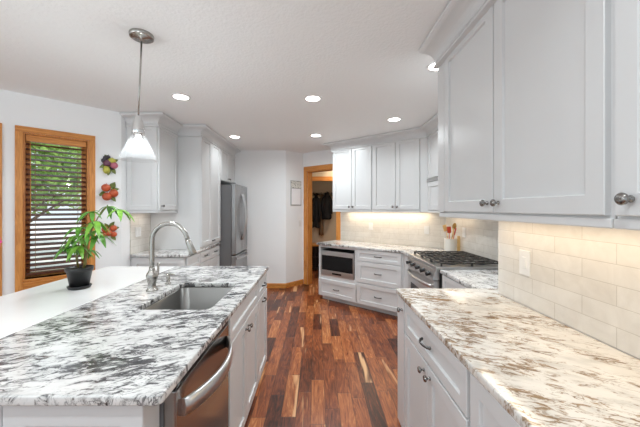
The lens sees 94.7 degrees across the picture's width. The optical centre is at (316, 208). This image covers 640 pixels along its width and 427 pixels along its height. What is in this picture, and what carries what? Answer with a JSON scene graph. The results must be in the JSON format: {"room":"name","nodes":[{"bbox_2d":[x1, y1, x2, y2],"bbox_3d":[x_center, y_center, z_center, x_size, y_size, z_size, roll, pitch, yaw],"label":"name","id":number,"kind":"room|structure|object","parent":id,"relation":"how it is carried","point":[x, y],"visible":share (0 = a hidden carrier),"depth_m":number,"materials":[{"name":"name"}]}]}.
{"room":"kitchen","nodes":[
{"label":"kitchen","id":0,"kind":"room"},
{"bbox_2d":[0,89,120,295],"bbox_3d":[-3.280,0.200,2.259,0.140,2.520,3.000,0,0,45],"label":"wall","id":1,"kind":"structure","parent":0,"point":[16,108],"depth_m":2.89,"materials":[{"name":"white paint"}]},
{"bbox_2d":[0,123,1,295],"bbox_3d":[-3.078,0.127,2.442,0.649,1.767,0.148,0,0,-45],"label":"window","id":2,"kind":"structure","parent":1,"relation":"in","point":[0,123],"depth_m":2.62,"materials":[{"name":"brown wood"}]},
{"bbox_2d":[15,125,94,291],"bbox_3d":[-2.584,0.127,2.936,0.590,1.767,0.148,0,0,-45],"label":"window","id":3,"kind":"structure","parent":1,"relation":"in","point":[22,282],"depth_m":2.89,"materials":[{"name":"brown wood"}]},
{"bbox_2d":[26,134,85,275],"bbox_3d":[-2.568,-0.029,2.920,0.450,1.319,0.077,0,0,-45],"label":"window blind","id":4,"kind":"object","parent":3,"relation":"attached to","point":[29,138],"visible":0.85,"depth_m":2.89,"materials":[{"name":"brown wood"}]},
{"bbox_2d":[99,155,117,174],"bbox_3d":[-2.231,-0.464,3.164,0.054,0.226,0.171,0,0,45],"label":"plaque","id":5,"kind":"object","parent":1,"relation":"attached to","point":[107,161],"visible":1,"depth_m":3.15,"materials":[{"name":"multicoloured ceramic"}]},
{"bbox_2d":[99,182,118,201],"bbox_3d":[-2.226,-0.178,3.162,0.183,0.213,0.062,0,0,-45],"label":"plaque","id":6,"kind":"object","parent":1,"relation":"attached to","point":[113,192],"visible":1,"depth_m":3.15,"materials":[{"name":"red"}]},
{"bbox_2d":[101,222,118,239],"bbox_3d":[-2.231,0.246,3.167,0.183,0.205,0.048,0,0,-45],"label":"plaque","id":7,"kind":"object","parent":1,"relation":"attached to","point":[111,226],"visible":0.8,"depth_m":3.17,"materials":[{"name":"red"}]},
{"bbox_2d":[119,112,240,157],"bbox_3d":[-1.553,-0.993,4.242,0.634,0.135,2.296,0,0,18],"label":"trim","id":8,"kind":"structure","parent":1,"relation":"attached to","point":[150,119],"depth_m":3.71,"materials":[{"name":"paint"}]},
{"bbox_2d":[121,116,138,265],"bbox_3d":[-2.230,0.200,4.395,0.120,2.520,2.250,0,0,0],"label":"wall","id":9,"kind":"structure","parent":0,"point":[125,222],"depth_m":3.33,"materials":[{"name":"white paint"}]},
{"bbox_2d":[135,227,140,236],"bbox_3d":[-2.156,0.285,3.560,0.010,0.115,0.116,0,0,0],"label":"light switch","id":10,"kind":"object","parent":9,"relation":"attached to","point":[137,229],"visible":1,"depth_m":3.54,"materials":[{"name":"white plastic"}]},
{"bbox_2d":[130,213,150,253],"bbox_3d":[-2.166,0.268,3.625,0.009,0.535,0.410,0,0,0],"label":"backsplash","id":11,"kind":"structure","parent":9,"relation":"attached to","point":[143,220],"depth_m":3.61,"materials":[{"name":"beige tile"}]},
{"bbox_2d":[126,127,177,212],"bbox_3d":[-1.966,-0.452,3.587,0.398,1.016,0.482,0,0,0],"label":"upper cabinet","id":12,"kind":"object","parent":9,"relation":"attached to","point":[152,168],"visible":0.94,"depth_m":3.36,"materials":[{"name":"paint"}]},
{"bbox_2d":[221,149,234,183],"bbox_3d":[-1.813,-0.700,5.000,0.694,0.520,0.790,0,0,0],"label":"upper cabinet","id":13,"kind":"object","parent":9,"relation":"attached to","point":[227,161],"visible":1,"depth_m":4.94,"materials":[{"name":"paint"}]},
{"bbox_2d":[0,0,449,153],"bbox_3d":[-1.300,-1.110,3.100,7.400,0.100,9.800,0,0,0],"label":"ceiling","id":14,"kind":"structure","parent":0,"point":[247,69],"depth_m":2.12,"materials":[{"name":"white paint"}]},
{"bbox_2d":[128,28,153,147],"bbox_3d":[-1.090,-0.676,1.800,0.214,0.768,0.214,0,0,0],"label":"pendant light","id":15,"kind":"object","parent":14,"relation":"hanging from","point":[139,35],"visible":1,"depth_m":1.78,"materials":[{"name":"grey metal"}]},
{"bbox_2d":[132,115,144,135],"bbox_3d":[-1.090,-0.506,1.800,0.066,0.128,0.065,0,0,0],"label":"socket","id":16,"kind":"object","parent":15,"relation":"attached to","point":[138,129],"depth_m":1.78,"materials":[{"name":"silver metal"}]},
{"bbox_2d":[171,93,190,100],"bbox_3d":[-1.295,-1.058,2.810,0.180,0.004,0.180,0,0,0],"label":"recessed light","id":17,"kind":"object","parent":14,"relation":"in","point":[183,97],"visible":1,"depth_m":2.81,"materials":[{"name":"white"}]},
{"bbox_2d":[304,95,321,101],"bbox_3d":[-0.040,-1.058,2.850,0.180,0.004,0.180,0,0,0],"label":"recessed light","id":18,"kind":"object","parent":14,"relation":"in","point":[310,98],"visible":1,"depth_m":2.84,"materials":[{"name":"white"}]},
{"bbox_2d":[310,134,321,136],"bbox_3d":[-0.015,-1.058,4.295,0.180,0.004,0.180,0,0,0],"label":"recessed light","id":19,"kind":"object","parent":14,"relation":"in","point":[311,135],"visible":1,"depth_m":4.29,"materials":[{"name":"white"}]},
{"bbox_2d":[387,117,401,121],"bbox_3d":[0.920,-1.058,3.520,0.180,0.004,0.180,0,0,0],"label":"recessed light","id":20,"kind":"object","parent":14,"relation":"in","point":[393,119],"visible":1,"depth_m":3.52,"materials":[{"name":"white"}]},
{"bbox_2d":[426,61,437,71],"bbox_3d":[0.905,-1.058,2.200,0.180,0.004,0.180,0,0,0],"label":"recessed light","id":21,"kind":"object","parent":14,"relation":"in","point":[429,67],"visible":0.44,"depth_m":2.23,"materials":[{"name":"white"}]},
{"bbox_2d":[419,0,496,68],"bbox_3d":[0.737,-0.993,0.782,0.128,0.135,2.345,0,0,0],"label":"trim","id":22,"kind":"structure","parent":14,"relation":"attached to","point":[459,17],"depth_m":1.61,"materials":[{"name":"paint"}]},
{"bbox_2d":[221,150,285,282],"bbox_3d":[-1.430,0.200,5.460,1.720,2.520,0.120,0,0,0],"label":"wall","id":23,"kind":"structure","parent":0,"point":[263,172],"depth_m":5.40,"materials":[{"name":"white paint"}]},
{"bbox_2d":[266,279,303,287],"bbox_3d":[-0.709,1.416,5.454,1.012,0.088,0.222,0,0,-19],"label":"baseboard","id":24,"kind":"structure","parent":23,"relation":"attached to","point":[298,282],"depth_m":5.39,"materials":[{"name":"brown wood"}]},
{"bbox_2d":[286,151,302,282],"bbox_3d":[-0.429,0.200,5.637,0.123,2.520,0.541,0,0,43],"label":"wall","id":25,"kind":"structure","parent":0,"point":[294,160],"depth_m":5.56,"materials":[{"name":"white paint"}]},
{"bbox_2d":[290,180,300,205],"bbox_3d":[-0.396,-0.285,5.573,0.016,0.470,0.270,0,0,43],"label":"wall calendar","id":26,"kind":"object","parent":25,"relation":"attached to","point":[295,186],"visible":1,"depth_m":5.55,"materials":[{"name":"grey paper"}]},
{"bbox_2d":[244,269,400,426],"bbox_3d":[-1.300,1.510,3.100,7.400,0.100,9.800,0,0,0],"label":"floor","id":27,"kind":"structure","parent":0,"point":[329,363],"depth_m":2.74,"materials":[{"name":"brown wood"}]},
{"bbox_2d":[0,405,158,426],"bbox_3d":[-0.925,1.024,0.936,0.800,0.872,0.094,0,0,0],"label":"cabinet end panel","id":28,"kind":"object","parent":27,"relation":"on","point":[10,416],"visible":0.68,"depth_m":0.89,"materials":[{"name":"paint"}]},
{"bbox_2d":[131,253,199,266],"bbox_3d":[-1.840,1.014,3.627,0.650,0.892,0.405,0,0,0],"label":"base cabinet","id":29,"kind":"object","parent":27,"relation":"on","point":[193,260],"visible":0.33,"depth_m":3.42,"materials":[{"name":"paint"}]},
{"bbox_2d":[159,321,232,426],"bbox_3d":[-0.721,1.026,1.285,0.668,0.868,0.592,0,0,0],"label":"dishwasher","id":30,"kind":"object","parent":27,"relation":"on","point":[201,397],"visible":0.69,"depth_m":1.20,"materials":[{"name":"grey metal"}]},
{"bbox_2d":[199,245,218,265],"bbox_3d":[-1.823,1.014,4.212,0.684,0.892,0.760,0,0,0],"label":"base cabinet","id":31,"kind":"object","parent":27,"relation":"on","point":[209,257],"visible":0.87,"depth_m":4.20,"materials":[{"name":"paint"}]},
{"bbox_2d":[130,243,219,256],"bbox_3d":[-1.833,0.551,4.005,0.655,0.032,1.190,0,0,0],"label":"countertop","id":32,"kind":"structure","parent":31,"relation":"on","point":[158,252],"depth_m":3.57,"materials":[{"name":"white stone"}]},
{"bbox_2d":[151,137,220,248],"bbox_3d":[-1.813,-0.213,4.213,0.694,1.494,0.765,0,0,0],"label":"cabinet","id":33,"kind":"object","parent":32,"relation":"on","point":[199,160],"visible":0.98,"depth_m":3.83,"materials":[{"name":"paint"}]},
{"bbox_2d":[219,183,247,265],"bbox_3d":[-1.667,0.519,4.995,0.957,1.842,0.761,0,0,0],"label":"refrigerator","id":34,"kind":"object","parent":27,"relation":"on","point":[233,243],"visible":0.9,"depth_m":4.62,"materials":[{"name":"grey metal"}]},
{"bbox_2d":[228,283,257,426],"bbox_3d":[-0.868,1.025,1.995,0.854,0.870,0.790,0,0,0],"label":"base cabinet","id":35,"kind":"object","parent":27,"relation":"on","point":[243,324],"visible":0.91,"depth_m":1.93,"materials":[{"name":"paint"}]},
{"bbox_2d":[257,272,266,383],"bbox_3d":[-0.868,1.025,2.600,0.854,0.870,0.420,0,0,0],"label":"base cabinet","id":36,"kind":"object","parent":27,"relation":"on","point":[262,284],"visible":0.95,"depth_m":2.58,"materials":[{"name":"paint"}]},
{"bbox_2d":[0,266,268,405],"bbox_3d":[-0.907,0.571,1.856,0.891,0.032,1.968,0,0,0],"label":"countertop","id":37,"kind":"structure","parent":36,"relation":"on","point":[107,350],"depth_m":1.20,"materials":[{"name":"white stone"}]},
{"bbox_2d":[165,273,174,283],"bbox_3d":[-1.080,0.514,2.170,0.072,0.081,0.042,0,0,0],"label":"soap dispenser","id":38,"kind":"object","parent":37,"relation":"on","point":[168,274],"visible":1,"depth_m":2.16,"materials":[{"name":"grey metal"}]},
{"bbox_2d":[146,221,196,291],"bbox_3d":[-0.981,0.321,2.013,0.338,0.468,0.119,0,0,0],"label":"faucet","id":39,"kind":"object","parent":37,"relation":"on","point":[152,274],"visible":1,"depth_m":1.98,"materials":[{"name":"grey metal"}]},
{"bbox_2d":[143,287,232,309],"bbox_3d":[-0.797,0.688,1.910,0.455,0.200,0.620,0,0,0],"label":"sink","id":40,"kind":"object","parent":37,"relation":"in","point":[184,298],"visible":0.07,"depth_m":2.20,"materials":[{"name":"silver metal"}]},
{"bbox_2d":[312,243,318,270],"bbox_3d":[0.200,1.150,7.020,1.500,0.620,0.420,0,0,0],"label":"bench","id":41,"kind":"object","parent":27,"relation":"on","point":[315,248],"visible":0.06,"depth_m":7.20,"materials":[{"name":"brown wood"}]},
{"bbox_2d":[319,245,358,306],"bbox_3d":[0.457,1.024,4.728,0.708,0.872,0.584,0,0,39],"label":"base cabinet","id":42,"kind":"object","parent":27,"relation":"on","point":[342,290],"visible":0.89,"depth_m":4.52,"materials":[{"name":"paint"}]},
{"bbox_2d":[321,248,354,279],"bbox_3d":[0.436,0.865,4.702,0.612,0.389,0.430,0,0,39],"label":"microwave","id":43,"kind":"object","parent":42,"relation":"in","point":[335,262],"visible":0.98,"depth_m":4.53,"materials":[{"name":"silver metal"}]},
{"bbox_2d":[317,240,456,255],"bbox_3d":[0.930,0.571,4.195,2.173,0.032,0.834,0,0,39],"label":"countertop","id":44,"kind":"structure","parent":42,"relation":"on","point":[404,249],"depth_m":4.29,"materials":[{"name":"white stone"}]},
{"bbox_2d":[444,238,456,252],"bbox_3d":[1.655,0.464,3.660,0.140,0.183,0.140,0,0,0],"label":"utensil crock","id":45,"kind":"object","parent":44,"relation":"on","point":[450,244],"visible":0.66,"depth_m":3.60,"materials":[{"name":"beige ceramic"}]},
{"bbox_2d":[447,227,450,238],"bbox_3d":[1.647,0.385,3.674,0.050,0.316,0.014,0,0,0],"label":"spatula","id":46,"kind":"object","parent":45,"relation":"in","point":[448,228],"visible":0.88,"depth_m":3.67,"materials":[{"name":"red plastic"}]},
{"bbox_2d":[457,236,459,252],"bbox_3d":[1.738,0.447,3.620,0.014,0.215,0.036,0,0,-30],"label":"cutting board","id":47,"kind":"object","parent":44,"relation":"on","point":[458,237],"visible":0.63,"depth_m":3.61,"materials":[{"name":"brown wood"}]},
{"bbox_2d":[357,249,402,315],"bbox_3d":[1.005,1.024,4.284,0.695,0.872,0.584,0,0,39],"label":"base cabinet","id":48,"kind":"object","parent":27,"relation":"on","point":[379,273],"visible":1,"depth_m":4.08,"materials":[{"name":"paint"}]},
{"bbox_2d":[397,296,405,426],"bbox_3d":[0.816,1.024,1.959,0.588,0.872,0.152,0,0,0],"label":"base cabinet","id":49,"kind":"object","parent":27,"relation":"on","point":[401,304],"visible":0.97,"depth_m":1.94,"materials":[{"name":"paint"}]},
{"bbox_2d":[403,254,407,287],"bbox_3d":[1.146,1.024,3.705,0.038,0.872,0.380,0,0,0],"label":"cabinet filler","id":50,"kind":"object","parent":27,"relation":"on","point":[405,257],"visible":0.2,"depth_m":3.82,"materials":[{"name":"paint"}]},
{"bbox_2d":[405,303,469,426],"bbox_3d":[0.848,1.024,1.486,0.654,0.872,0.792,0,0,0],"label":"base cabinet","id":51,"kind":"object","parent":27,"relation":"on","point":[437,384],"visible":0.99,"depth_m":1.43,"materials":[{"name":"paint"}]},
{"bbox_2d":[396,288,639,426],"bbox_3d":[1.157,0.571,0.550,1.224,0.032,3.000,0,0,0],"label":"countertop","id":52,"kind":"structure","parent":51,"relation":"on","point":[543,371],"depth_m":1.08,"materials":[{"name":"white stone"}]},
{"bbox_2d":[406,251,497,287],"bbox_3d":[1.383,0.955,3.098,0.754,0.911,0.794,0,0,0],"label":"range","id":53,"kind":"object","parent":27,"relation":"on","point":[423,270],"visible":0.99,"depth_m":2.93,"materials":[{"name":"silver metal"}]},
{"bbox_2d":[408,265,438,287],"bbox_3d":[1.107,0.958,3.098,0.067,0.575,0.780,0,0,0],"label":"oven","id":54,"kind":"object","parent":53,"relation":"in","point":[433,283],"depth_m":3.09,"materials":[{"name":"silver metal"}]},
{"bbox_2d":[415,254,497,268],"bbox_3d":[1.425,0.549,3.098,0.670,0.022,0.794,0,0,0],"label":"cooktop","id":55,"kind":"object","parent":53,"relation":"in","point":[422,260],"depth_m":2.82,"materials":[{"name":"black metal"}]},
{"bbox_2d":[442,275,467,287],"bbox_3d":[1.418,1.024,2.314,0.654,0.872,0.708,0,0,0],"label":"base cabinet","id":56,"kind":"object","parent":27,"relation":"on","point":[447,282],"visible":0.02,"depth_m":2.50,"materials":[{"name":"paint"}]},
{"bbox_2d":[440,270,497,287],"bbox_3d":[1.442,0.571,2.365,0.654,0.032,0.623,0,0,0],"label":"countertop","id":57,"kind":"structure","parent":56,"relation":"on","point":[468,278],"depth_m":2.37,"materials":[{"name":"white stone"}]},
{"bbox_2d":[470,373,520,426],"bbox_3d":[0.848,1.024,0.685,0.654,0.872,0.800,0,0,0],"label":"base cabinet","id":58,"kind":"object","parent":27,"relation":"on","point":[485,410],"visible":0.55,"depth_m":0.98,"materials":[{"name":"paint"}]},
{"bbox_3d":[-1.585,1.024,1.850,0.470,0.872,1.880,0,0,0],"label":"cabinet","id":59,"kind":"object","parent":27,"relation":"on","visible":0},
{"bbox_2d":[0,266,174,338],"bbox_3d":[-1.678,0.571,1.846,0.644,0.032,1.948,0,0,0],"label":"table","id":60,"kind":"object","parent":59,"relation":"on","point":[20,310],"depth_m":1.86,"materials":[{"name":"white stone"}]},
{"bbox_2d":[53,205,134,289],"bbox_3d":[-1.522,0.264,2.034,0.507,0.581,0.310,0,0,0],"label":"potted plant","id":61,"kind":"object","parent":60,"relation":"on","point":[78,276],"visible":1,"depth_m":1.99,"materials":[{"name":"green plant"}]},
{"bbox_2d":[312,171,335,242],"bbox_3d":[0.200,0.200,6.075,2.100,2.520,2.550,0,0,0],"label":"wall","id":62,"kind":"structure","parent":0,"point":[317,186],"depth_m":7.25,"materials":[{"name":"beige paint"}]},
{"bbox_2d":[312,177,332,180],"bbox_3d":[0.200,-0.662,6.610,1.900,0.095,0.020,0,0,0],"label":"trim","id":63,"kind":"structure","parent":62,"relation":"attached to","point":[313,178],"depth_m":6.60,"materials":[{"name":"brown wood"}]},
{"bbox_2d":[312,192,332,195],"bbox_3d":[0.245,-0.346,7.209,1.250,0.091,0.082,0,0,0],"label":"hook rail","id":64,"kind":"object","parent":62,"relation":"attached to","point":[313,193],"visible":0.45,"depth_m":7.23,"materials":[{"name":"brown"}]},
{"bbox_2d":[312,193,320,227],"bbox_3d":[-0.020,0.053,7.046,0.230,0.853,0.150,0,0,0],"label":"coat","id":65,"kind":"object","parent":64,"relation":"hanging from","point":[316,203],"visible":0.98,"depth_m":7.01,"materials":[{"name":"black fabric"}]},
{"bbox_2d":[319,194,323,235],"bbox_3d":[0.109,0.153,7.147,0.133,1.013,0.130,0,0,32],"label":"coat","id":66,"kind":"object","parent":64,"relation":"hanging from","point":[321,229],"visible":0.56,"depth_m":7.11,"materials":[{"name":"brown fabric"}]},
{"bbox_2d":[321,192,332,219],"bbox_3d":[0.235,-0.066,7.046,0.284,0.673,0.150,0,0,0],"label":"coat","id":67,"kind":"object","parent":64,"relation":"hanging from","point":[326,202],"visible":1,"depth_m":7.01,"materials":[{"name":"black fabric"}]},
{"bbox_2d":[303,149,443,284],"bbox_3d":[0.823,0.200,4.910,2.717,2.520,0.120,0,0,39],"label":"wall","id":68,"kind":"structure","parent":0,"point":[324,157],"depth_m":5.60,"materials":[{"name":"white paint"}]},
{"bbox_2d":[304,164,340,284],"bbox_3d":[0.117,0.333,5.470,0.855,2.255,0.138,0,0,39],"label":"door frame","id":69,"kind":"structure","parent":68,"relation":"in","point":[328,167],"depth_m":5.65,"materials":[{"name":"brown wood"}]},
{"bbox_2d":[333,145,371,211],"bbox_3d":[0.630,-0.452,4.729,0.722,1.016,0.384,0,0,39],"label":"upper cabinet","id":70,"kind":"object","parent":68,"relation":"attached to","point":[352,168],"visible":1,"depth_m":4.59,"materials":[{"name":"paint"}]},
{"bbox_2d":[322,113,437,151],"bbox_3d":[1.080,-0.993,3.645,0.883,0.135,3.393,0,0,-24],"label":"trim","id":71,"kind":"structure","parent":68,"relation":"attached to","point":[430,127],"depth_m":4.16,"materials":[{"name":"paint"}]},
{"bbox_2d":[341,212,445,247],"bbox_3d":[1.092,0.278,4.611,1.742,0.555,0.009,0,0,39],"label":"backsplash","id":72,"kind":"structure","parent":68,"relation":"attached to","point":[397,228],"depth_m":4.52,"materials":[{"name":"beige tile"}]},
{"bbox_2d":[372,139,420,211],"bbox_3d":[1.194,-0.452,4.273,0.722,1.016,0.384,0,0,39],"label":"upper cabinet","id":73,"kind":"object","parent":68,"relation":"attached to","point":[396,167],"visible":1,"depth_m":4.12,"materials":[{"name":"paint"}]},
{"bbox_2d":[421,138,427,211],"bbox_3d":[1.475,-0.456,3.924,0.150,1.008,0.112,0,0,39],"label":"cabinet filler","id":74,"kind":"object","parent":73,"relation":"attached to","point":[424,142],"visible":0.5,"depth_m":3.90,"materials":[{"name":"paint"}]},
{"bbox_2d":[424,226,428,233],"bbox_3d":[1.567,0.310,4.215,0.072,0.115,0.009,0,0,39],"label":"outlet","id":75,"kind":"object","parent":68,"relation":"attached to","point":[426,228],"visible":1,"depth_m":4.21,"materials":[{"name":"white plastic"}]},
{"bbox_2d":[500,294,639,359],"bbox_3d":[1.798,0.200,0.065,1.205,2.520,3.730,0,0,0],"label":"wall","id":76,"kind":"structure","parent":0,"point":[500,294],"depth_m":1.34,"materials":[{"name":"white paint"}]},
{"bbox_2d":[427,131,440,212],"bbox_3d":[1.607,-0.452,2.917,0.337,1.016,1.900,0,0,0],"label":"upper cabinet","id":77,"kind":"object","parent":76,"relation":"attached to","point":[432,180],"visible":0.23,"depth_m":3.67,"materials":[{"name":"paint"}]},
{"bbox_2d":[519,250,529,276],"bbox_3d":[1.181,0.310,1.680,0.010,0.140,0.085,0,0,0],"label":"outlet","id":78,"kind":"object","parent":76,"relation":"attached to","point":[524,256],"visible":1,"depth_m":1.67,"materials":[{"name":"white plastic"}]},
{"bbox_2d":[438,0,616,228],"bbox_3d":[0.980,-0.452,1.383,0.426,1.016,1.145,0,0,0],"label":"upper cabinet","id":79,"kind":"object","parent":76,"relation":"attached to","point":[526,99],"visible":0.93,"depth_m":1.10,"materials":[{"name":"paint"}]},
{"bbox_2d":[498,221,639,358],"bbox_3d":[1.190,0.278,0.130,0.009,0.555,3.600,0,0,0],"label":"backsplash","id":80,"kind":"structure","parent":76,"relation":"attached to","point":[584,279],"depth_m":1.33,"materials":[{"name":"beige tile"}]},
{"bbox_2d":[614,0,639,230],"bbox_3d":[0.980,-0.452,0.205,0.426,1.016,1.200,0,0,0],"label":"upper cabinet","id":81,"kind":"object","parent":76,"relation":"attached to","point":[627,12],"visible":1,"depth_m":0.76,"materials":[{"name":"paint"}]},
{"bbox_3d":[2.090,0.200,3.115,0.620,2.520,2.370,0,0,0],"label":"wall","id":82,"kind":"structure","parent":0,"visible":0},
{"bbox_2d":[462,227,465,236],"bbox_3d":[1.767,0.290,3.550,0.008,0.115,0.072,0,0,0],"label":"outlet","id":83,"kind":"object","parent":82,"relation":"attached to","point":[463,229],"visible":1,"depth_m":3.55,"materials":[{"name":"white plastic"}]},
{"bbox_2d":[446,217,497,262],"bbox_3d":[1.776,0.278,2.995,0.009,0.555,2.110,0,0,0],"label":"backsplash","id":84,"kind":"structure","parent":82,"relation":"attached to","point":[481,239],"depth_m":3.25,"materials":[{"name":"beige tile"}]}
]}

